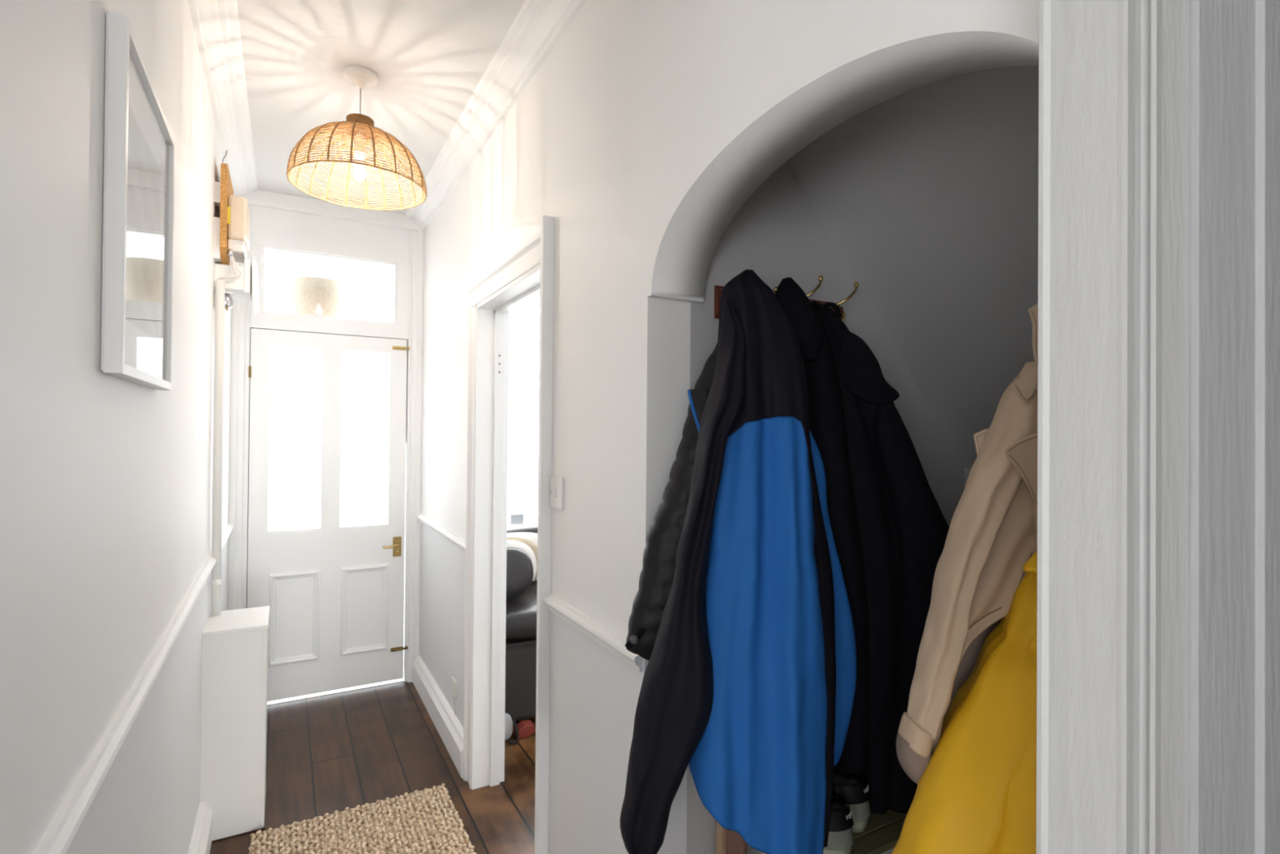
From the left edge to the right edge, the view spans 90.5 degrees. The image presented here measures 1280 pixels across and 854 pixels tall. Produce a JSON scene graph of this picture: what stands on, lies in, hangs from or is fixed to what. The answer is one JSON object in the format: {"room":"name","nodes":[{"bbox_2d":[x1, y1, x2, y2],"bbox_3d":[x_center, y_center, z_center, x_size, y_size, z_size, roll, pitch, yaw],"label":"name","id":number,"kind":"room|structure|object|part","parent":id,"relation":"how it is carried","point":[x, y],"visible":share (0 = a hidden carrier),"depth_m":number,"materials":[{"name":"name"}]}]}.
{"room":"entrance hallway","nodes":[
{"label":"entrance hallway","id":0,"kind":"room"},
{"bbox_2d":[0,0,231,853],"bbox_3d":[-1.363,0.113,1.793,0.120,2.780,3.938,1,-1,-29],"label":"wall","id":1,"kind":"structure","parent":0,"point":[106,479],"depth_m":0.93,"materials":[{"name":"white paint"}]},
{"bbox_2d":[33,523,233,853],"bbox_3d":[-1.260,0.526,1.748,0.024,0.048,3.685,1,-1,-29],"label":"trim","id":2,"kind":"structure","parent":1,"relation":"attached to","point":[63,828],"depth_m":1.02,"materials":[{"name":"white"}]},
{"bbox_2d":[100,11,175,390],"bbox_3d":[-0.943,-0.364,1.208,0.027,0.563,0.503,1,-1,-29],"label":"wall mirror","id":3,"kind":"object","parent":1,"relation":"attached to","point":[140,157],"visible":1,"depth_m":1.12,"materials":[{"name":"white"}]},
{"bbox_3d":[-0.939,-0.364,1.210,0.002,0.529,0.469,1,-1,-29],"label":"glass","id":4,"kind":"part","parent":3,"relation":"part of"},
{"bbox_2d":[187,801,213,853],"bbox_3d":[-0.964,1.425,1.216,0.040,0.155,2.472,1,-1,-29],"label":"baseboard","id":5,"kind":"structure","parent":1,"relation":"attached to","point":[201,841],"depth_m":2.16,"materials":[{"name":"white"}]},
{"bbox_2d":[210,280,225,616],"bbox_3d":[-1.667,0.114,2.505,0.038,1.385,0.038,1,-1,-29],"label":"conduit pipe","id":6,"kind":"object","parent":1,"relation":"attached to","point":[220,295],"visible":0.94,"depth_m":2.49,"materials":[{"name":"white plastic"}]},
{"bbox_2d":[187,0,257,196],"bbox_3d":[-1.212,-1.236,1.793,0.112,0.080,3.665,1,-1,-29],"label":"trim","id":7,"kind":"structure","parent":1,"relation":"attached to","point":[215,23],"depth_m":2.26,"materials":[{"name":"white paint"}]},
{"bbox_2d":[213,150,233,265],"bbox_3d":[-1.735,-0.873,2.647,0.042,0.440,0.370,1,-1,-29],"label":"board","id":8,"kind":"object","parent":1,"relation":"attached to","point":[224,189],"visible":0.84,"depth_m":2.49,"materials":[{"name":"brown wood"}]},
{"bbox_2d":[213,290,234,310],"bbox_3d":[-1.678,-0.504,2.558,0.064,0.072,0.060,1,-1,-29],"label":"wall fitting","id":9,"kind":"object","parent":1,"relation":"attached to","point":[228,300],"visible":0.58,"depth_m":2.55,"materials":[{"name":"silver metal"}]},
{"bbox_2d":[217,195,249,279],"bbox_3d":[-1.680,-0.743,2.633,0.109,0.380,0.248,1,-1,-29],"label":"meter","id":10,"kind":"object","parent":1,"relation":"attached to","point":[238,212],"visible":1,"depth_m":2.56,"materials":[{"name":"beige plastic"}]},
{"bbox_2d":[213,253,258,316],"bbox_3d":[-1.692,-0.600,2.670,0.146,0.223,0.250,1,-1,-29],"label":"box","id":11,"kind":"object","parent":1,"relation":"attached to","point":[245,286],"visible":0.94,"depth_m":2.58,"materials":[{"name":"white plastic"}]},
{"bbox_2d":[226,189,424,682],"bbox_3d":[-1.765,0.125,3.627,0.972,2.780,0.145,1,-1,-29],"label":"trim","id":12,"kind":"structure","parent":1,"relation":"attached to","point":[278,220],"depth_m":3.60,"materials":[{"name":"white wood"}]},
{"bbox_2d":[247,328,409,702],"bbox_3d":[-1.738,0.483,3.591,0.832,2.016,0.090,1,-1,-29],"label":"door","id":13,"kind":"structure","parent":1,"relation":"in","point":[334,593],"depth_m":3.58,"materials":[{"name":"white wood"}]},
{"bbox_3d":[-1.459,0.696,3.720,0.101,0.027,0.043,1,-1,-29],"label":"lever","id":14,"kind":"part","parent":13,"relation":"part of","materials":[{"name":"gold metal"}]},
{"bbox_3d":[-1.439,0.709,3.759,0.047,0.116,0.005,1,-1,-29],"label":"handle plate","id":15,"kind":"part","parent":13,"relation":"part of","materials":[{"name":"gold metal"}]},
{"bbox_3d":[-1.426,1.315,3.764,0.100,0.022,0.006,1,-1,-29],"label":"bolt plate","id":16,"kind":"part","parent":13,"relation":"part of","materials":[{"name":"gold metal"}]},
{"bbox_3d":[-1.420,-0.468,3.773,0.098,0.022,0.006,1,-1,-29],"label":"bolt plate","id":17,"kind":"part","parent":13,"relation":"part of","materials":[{"name":"gold metal"}]},
{"bbox_2d":[261,245,397,324],"bbox_3d":[-1.757,-0.795,3.622,0.694,0.364,0.038,1,-1,-29],"label":"window","id":18,"kind":"structure","parent":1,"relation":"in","point":[275,249],"depth_m":3.60,"materials":[{"name":"white"}]},
{"bbox_2d":[209,681,535,853],"bbox_3d":[1.477,1.520,-2.158,6.900,0.050,13.200,1,-1,-29],"label":"floor","id":19,"kind":"structure","parent":0,"point":[326,753],"depth_m":2.82,"materials":[{"name":"brown wood"}]},
{"bbox_2d":[200,605,270,840],"bbox_3d":[-1.562,1.123,2.459,0.206,0.761,0.295,1,-1,-29],"label":"cabinet","id":20,"kind":"object","parent":19,"relation":"on","point":[234,646],"visible":0.92,"depth_m":2.34,"materials":[{"name":"white wood"}]},
{"bbox_2d":[266,678,404,705],"bbox_3d":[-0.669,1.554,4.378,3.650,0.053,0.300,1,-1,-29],"label":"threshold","id":21,"kind":"structure","parent":19,"relation":"on","point":[366,686],"depth_m":3.62,"materials":[{"name":"white wood"}]},
{"bbox_2d":[248,782,476,853],"bbox_3d":[-0.874,1.498,2.049,0.709,0.022,1.048,1,-1,-29],"label":"rug","id":22,"kind":"object","parent":19,"relation":"on","point":[425,821],"visible":1,"depth_m":2.34,"materials":[{"name":"fabric"}]},
{"bbox_2d":[504,711,518,744],"bbox_3d":[-0.651,1.444,3.074,0.104,0.153,0.113,1,-1,-29],"label":"bag","id":23,"kind":"object","parent":19,"relation":"on","point":[509,719],"visible":0.65,"depth_m":3.06,"materials":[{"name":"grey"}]},
{"bbox_2d":[505,522,537,723],"bbox_3d":[-0.115,1.077,3.973,1.910,0.910,0.950,1,-1,-29],"label":"sofa","id":24,"kind":"object","parent":19,"relation":"on","point":[521,611],"visible":0.11,"depth_m":3.21,"materials":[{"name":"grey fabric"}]},
{"bbox_2d":[506,546,533,600],"bbox_3d":[-0.718,0.784,3.378,0.352,0.274,0.120,1,-1,-39],"label":"cushion","id":25,"kind":"object","parent":24,"relation":"on","point":[519,566],"visible":0.51,"depth_m":3.39,"materials":[{"name":"grey fabric"}]},
{"bbox_2d":[506,539,536,581],"bbox_3d":[-0.745,0.777,3.489,0.409,0.298,0.110,1,-1,-40],"label":"cushion","id":26,"kind":"object","parent":24,"relation":"on","point":[515,544],"visible":0.19,"depth_m":3.57,"materials":[{"name":"white fabric"}]},
{"bbox_2d":[506,579,537,639],"bbox_3d":[-0.460,1.011,3.660,1.000,0.170,0.740,1,-1,-29],"label":"seat cushion","id":27,"kind":"object","parent":24,"relation":"on","point":[521,611],"depth_m":3.21,"materials":[{"name":"black leather"}]},
{"bbox_2d":[506,537,537,579],"bbox_3d":[-0.764,0.778,3.593,0.479,0.290,0.108,1,-1,-39],"label":"cushion","id":28,"kind":"object","parent":24,"relation":"on","point":[530,544],"visible":0.15,"depth_m":3.68,"materials":[{"name":"beige fabric"}]},
{"bbox_2d":[506,532,537,581],"bbox_3d":[-0.751,0.772,3.715,0.619,0.298,0.108,1,-1,-37],"label":"cushion","id":29,"kind":"object","parent":24,"relation":"on","point":[531,536],"visible":0.09,"depth_m":3.77,"materials":[{"name":"white fabric"}]},
{"bbox_3d":[-0.273,0.913,4.269,1.900,0.580,0.280,1,-1,-29],"label":"backrest","id":30,"kind":"part","parent":24,"relation":"part of","materials":[{"name":"black leather"}]},
{"bbox_2d":[513,720,534,738],"bbox_3d":[-0.571,1.490,3.134,0.091,0.060,0.065,1,-1,-29],"label":"plastic tub","id":31,"kind":"object","parent":19,"relation":"on","point":[526,728],"visible":0.87,"depth_m":3.11,"materials":[{"name":"red plastic"}]},
{"bbox_2d":[715,807,906,853],"bbox_3d":[0.579,1.197,1.549,0.743,0.642,0.321,1,-1,-29],"label":"shoe rack","id":32,"kind":"object","parent":19,"relation":"on","point":[881,829],"visible":0.02,"depth_m":1.44,"materials":[{"name":"brown wood"}]},
{"bbox_3d":[0.196,1.193,1.502,0.028,0.642,0.028,1,-1,-29],"label":"leg","id":33,"kind":"part","parent":32,"relation":"part of","materials":[{"name":"brown wood"}]},
{"bbox_3d":[0.221,1.078,1.464,0.012,0.320,0.063,1,-1,-29],"label":"panel","id":34,"kind":"part","parent":32,"relation":"part of","materials":[{"name":"brown wood"}]},
{"bbox_2d":[822,795,853,853],"bbox_3d":[0.357,0.831,1.445,0.129,0.123,0.321,1,-1,-22],"label":"boot","id":35,"kind":"object","parent":32,"relation":"on","point":[842,837],"visible":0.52,"depth_m":1.30,"materials":[{"name":"grey rubber"}]},
{"bbox_2d":[833,773,871,832],"bbox_3d":[0.423,0.833,1.540,0.130,0.123,0.320,1,-1,-29],"label":"boot","id":36,"kind":"object","parent":32,"relation":"on","point":[851,789],"visible":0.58,"depth_m":1.40,"materials":[{"name":"grey rubber"}]},
{"bbox_2d":[236,0,524,213],"bbox_3d":[1.427,-1.335,-2.004,6.900,0.100,13.500,1,-1,-29],"label":"ceiling","id":37,"kind":"structure","parent":0,"point":[428,58],"depth_m":2.25,"materials":[{"name":"white paint"}]},
{"bbox_2d":[286,65,426,210],"bbox_3d":[-1.007,-1.063,2.282,0.458,0.414,0.458,1,-1,-25],"label":"pendant lamp","id":38,"kind":"object","parent":37,"relation":"hanging from","point":[361,130],"visible":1,"depth_m":2.26,"materials":[{"name":"beige wicker"}]},
{"bbox_3d":[-1.008,-0.959,2.282,0.460,0.205,0.460,1,-1,-29],"label":"lamp shade","id":39,"kind":"part","parent":38,"relation":"part of","materials":[{"name":"wicker"}]},
{"bbox_3d":[-1.006,-1.117,2.283,0.005,0.215,0.005,0,-1,38],"label":"cord","id":40,"kind":"part","parent":38,"relation":"part of","materials":[{"name":"white plastic"}]},
{"bbox_2d":[419,0,1039,853],"bbox_3d":[-0.392,0.126,2.317,0.145,2.780,3.774,1,-1,-29],"label":"wall","id":41,"kind":"structure","parent":0,"point":[572,148],"depth_m":1.57,"materials":[{"name":"white paint"}]},
{"bbox_2d":[412,655,463,777],"bbox_3d":[-0.678,1.438,2.611,0.040,0.155,2.703,1,-1,-29],"label":"baseboard","id":42,"kind":"structure","parent":41,"relation":"attached to","point":[450,729],"depth_m":3.14,"materials":[{"name":"white wood"}]},
{"bbox_2d":[451,676,457,715],"bbox_3d":[-0.884,1.278,3.011,0.012,0.158,0.085,1,-1,-29],"label":"outlet","id":43,"kind":"object","parent":41,"relation":"attached to","point":[454,683],"visible":1,"depth_m":3.00,"materials":[{"name":"white plastic"}]},
{"bbox_3d":[-0.882,1.240,3.012,0.008,0.082,0.085,1,-1,-29],"label":"plate","id":44,"kind":"part","parent":43,"relation":"part of","materials":[{"name":"white plastic"}]},
{"bbox_2d":[404,0,586,231],"bbox_3d":[-0.691,-1.224,2.623,0.112,0.080,2.725,1,-1,-29],"label":"trim","id":45,"kind":"structure","parent":41,"relation":"attached to","point":[539,25],"depth_m":2.31,"materials":[{"name":"white paint"}]},
{"bbox_2d":[462,214,554,853],"bbox_3d":[-0.468,0.433,2.385,0.154,2.165,0.938,1,-1,-29],"label":"trim","id":46,"kind":"structure","parent":41,"relation":"attached to","point":[526,274],"depth_m":2.67,"materials":[{"name":"white wood"}]},
{"bbox_2d":[417,513,643,671],"bbox_3d":[-0.668,0.538,2.631,0.024,0.048,2.723,1,-1,-29],"label":"trim","id":47,"kind":"structure","parent":41,"relation":"attached to","point":[601,634],"depth_m":1.71,"materials":[{"name":"white wood"}]},
{"bbox_2d":[550,475,564,510],"bbox_3d":[-0.253,0.196,1.909,0.014,0.097,0.094,1,-1,-29],"label":"light switch","id":48,"kind":"object","parent":41,"relation":"attached to","point":[557,482],"visible":1,"depth_m":1.90,"materials":[{"name":"white plastic"}]},
{"bbox_2d":[686,161,964,853],"bbox_3d":[0.598,0.130,1.835,1.160,2.780,0.103,1,-1,-29],"label":"wall","id":49,"kind":"structure","parent":0,"point":[777,233],"depth_m":1.68,"materials":[{"name":"grey paint"}]},
{"bbox_2d":[714,275,858,319],"bbox_3d":[0.385,-0.323,1.609,0.422,0.124,0.085,1,-1,-29],"label":"coat rack","id":50,"kind":"object","parent":49,"relation":"attached to","point":[719,291],"visible":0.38,"depth_m":1.54,"materials":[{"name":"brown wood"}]},
{"bbox_2d":[624,338,717,662],"bbox_3d":[0.181,0.251,1.464,0.483,1.018,0.169,1,0,-19],"label":"quilted jacket","id":51,"kind":"object","parent":50,"relation":"hanging from","point":[640,641],"visible":0.24,"depth_m":1.37,"materials":[{"name":"black fabric"}]},
{"bbox_2d":[622,268,855,853],"bbox_3d":[0.241,0.236,1.319,0.531,1.199,0.304,1,-1,-45],"label":"jacket","id":52,"kind":"object","parent":50,"relation":"hanging from","point":[750,681],"visible":1,"depth_m":1.25,"materials":[{"name":"blue fabric"}]},
{"bbox_3d":[0.248,0.406,1.326,0.272,0.857,0.289,0,0,11],"label":"panel","id":53,"kind":"part","parent":52,"relation":"part of","materials":[{"name":"blue fabric"}]},
{"bbox_3d":[0.415,0.360,1.435,0.140,0.798,0.065,0,0,8],"label":"panel","id":54,"kind":"part","parent":52,"relation":"part of","materials":[{"name":"blue fabric"}]},
{"bbox_3d":[0.294,-0.322,1.544,0.084,0.039,0.019,0,0,18],"label":"arm","id":55,"kind":"part","parent":50,"relation":"part of","materials":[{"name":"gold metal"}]},
{"bbox_3d":[0.422,-0.345,1.616,0.085,0.079,0.019,0,0,18],"label":"arm","id":56,"kind":"part","parent":50,"relation":"part of","materials":[{"name":"gold metal"}]},
{"bbox_2d":[776,276,870,786],"bbox_3d":[0.430,0.259,1.517,0.245,1.258,0.118,0,0,2],"label":"coat","id":57,"kind":"object","parent":50,"relation":"hanging from","point":[820,382],"visible":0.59,"depth_m":1.48,"materials":[{"name":"black fabric"}]},
{"bbox_2d":[776,277,819,360],"bbox_3d":[0.365,-0.255,1.489,0.109,0.202,0.050,0,0,6],"label":"hood","id":58,"kind":"object","parent":57,"relation":"attached to","point":[799,311],"depth_m":1.47,"materials":[{"name":"black fabric"}]},
{"bbox_3d":[0.519,-0.287,1.683,0.055,0.030,0.012,0,-1,27],"label":"arm","id":59,"kind":"part","parent":50,"relation":"part of","materials":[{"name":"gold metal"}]},
{"bbox_3d":[0.534,-0.344,1.679,0.085,0.079,0.019,0,0,18],"label":"arm","id":60,"kind":"part","parent":50,"relation":"part of","materials":[{"name":"gold metal"}]},
{"bbox_2d":[810,300,951,813],"bbox_3d":[0.599,0.290,1.550,0.359,1.229,0.199,0,-1,42],"label":"overcoat","id":61,"kind":"object","parent":50,"relation":"hanging from","point":[904,532],"visible":0.62,"depth_m":1.48,"materials":[{"name":"black fabric"}]},
{"bbox_2d":[786,66,1038,468],"bbox_3d":[0.862,-0.499,1.403,1.135,1.245,0.912,1,-1,-29],"label":"wall","id":62,"kind":"structure","parent":0,"point":[927,194],"depth_m":1.52,"materials":[{"name":"grey paint"}]},
{"bbox_2d":[964,467,971,489],"bbox_3d":[1.298,0.799,1.643,0.110,1.450,0.912,1,-1,-29],"label":"wall","id":63,"kind":"structure","parent":0,"point":[966,470],"depth_m":2.01,"materials":[{"name":"grey paint"}]},
{"bbox_3d":[0.726,0.122,0.747,5.400,2.780,0.057,1,-1,-29],"label":"wall","id":64,"kind":"structure","parent":0,"visible":0},
{"bbox_2d":[1035,0,1189,853],"bbox_3d":[0.438,0.358,0.581,0.143,2.300,0.072,1,-1,-29],"label":"trim","id":65,"kind":"structure","parent":64,"relation":"attached to","point":[1113,544],"depth_m":0.55,"materials":[{"name":"grey paint"}]},
{"bbox_2d":[1188,0,1279,853],"bbox_3d":[0.812,0.410,0.762,0.684,2.194,0.028,1,-1,-29],"label":"door","id":66,"kind":"structure","parent":64,"relation":"in","point":[1234,265],"depth_m":0.63,"materials":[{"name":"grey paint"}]},
{"bbox_3d":[-0.182,0.147,4.656,2.560,2.780,0.100,1,-1,-29],"label":"wall","id":67,"kind":"structure","parent":0,"visible":0},
{"bbox_2d":[506,520,537,525],"bbox_3d":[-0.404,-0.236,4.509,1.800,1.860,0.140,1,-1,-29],"label":"windowsill","id":68,"kind":"structure","parent":67,"relation":"in","point":[533,521],"depth_m":4.32,"materials":[{"name":"white"}]},
{"bbox_2d":[508,513,523,524],"bbox_3d":[-0.829,0.614,4.245,0.090,0.063,0.040,1,-1,-29],"label":"box","id":69,"kind":"object","parent":68,"relation":"on","point":[514,518],"visible":0.96,"depth_m":4.23,"materials":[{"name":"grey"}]},
{"bbox_3d":[1.085,0.127,0.992,1.135,2.780,0.019,1,-1,-29],"label":"wall","id":70,"kind":"structure","parent":0,"visible":0},
{"bbox_2d":[885,551,1036,853],"bbox_3d":[0.556,0.448,0.902,0.392,0.525,0.300,1,-1,-29],"label":"raincoat","id":71,"kind":"object","parent":70,"relation":"hanging from","point":[976,793],"visible":0.32,"depth_m":0.90,"materials":[{"name":"yellow fabric"}]},
{"bbox_2d":[1023,551,1036,573],"bbox_3d":[0.643,0.202,0.941,0.144,0.033,0.046,0,0,-1],"label":"hood","id":72,"kind":"object","parent":71,"relation":"attached to","point":[1030,566],"depth_m":0.94,"materials":[{"name":"yellow fabric"}]},
{"bbox_2d":[896,302,1037,786],"bbox_3d":[0.653,0.302,1.052,0.494,1.028,0.209,1,0,-3],"label":"coat","id":73,"kind":"object","parent":70,"relation":"hanging from","point":[993,534],"visible":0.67,"depth_m":0.99,"materials":[{"name":"beige fabric"}]},
{"label":"outside","id":74,"kind":"structure","parent":0,"visible":0},
{"bbox_2d":[290,275,346,318],"bbox_3d":[-1.953,-0.994,3.861,0.300,0.702,0.300,1,-1,-29],"label":"lamp","id":75,"kind":"object","parent":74,"point":[309,295],"visible":0.69,"depth_m":3.73,"materials":[{"name":"beige fabric"}]}
]}

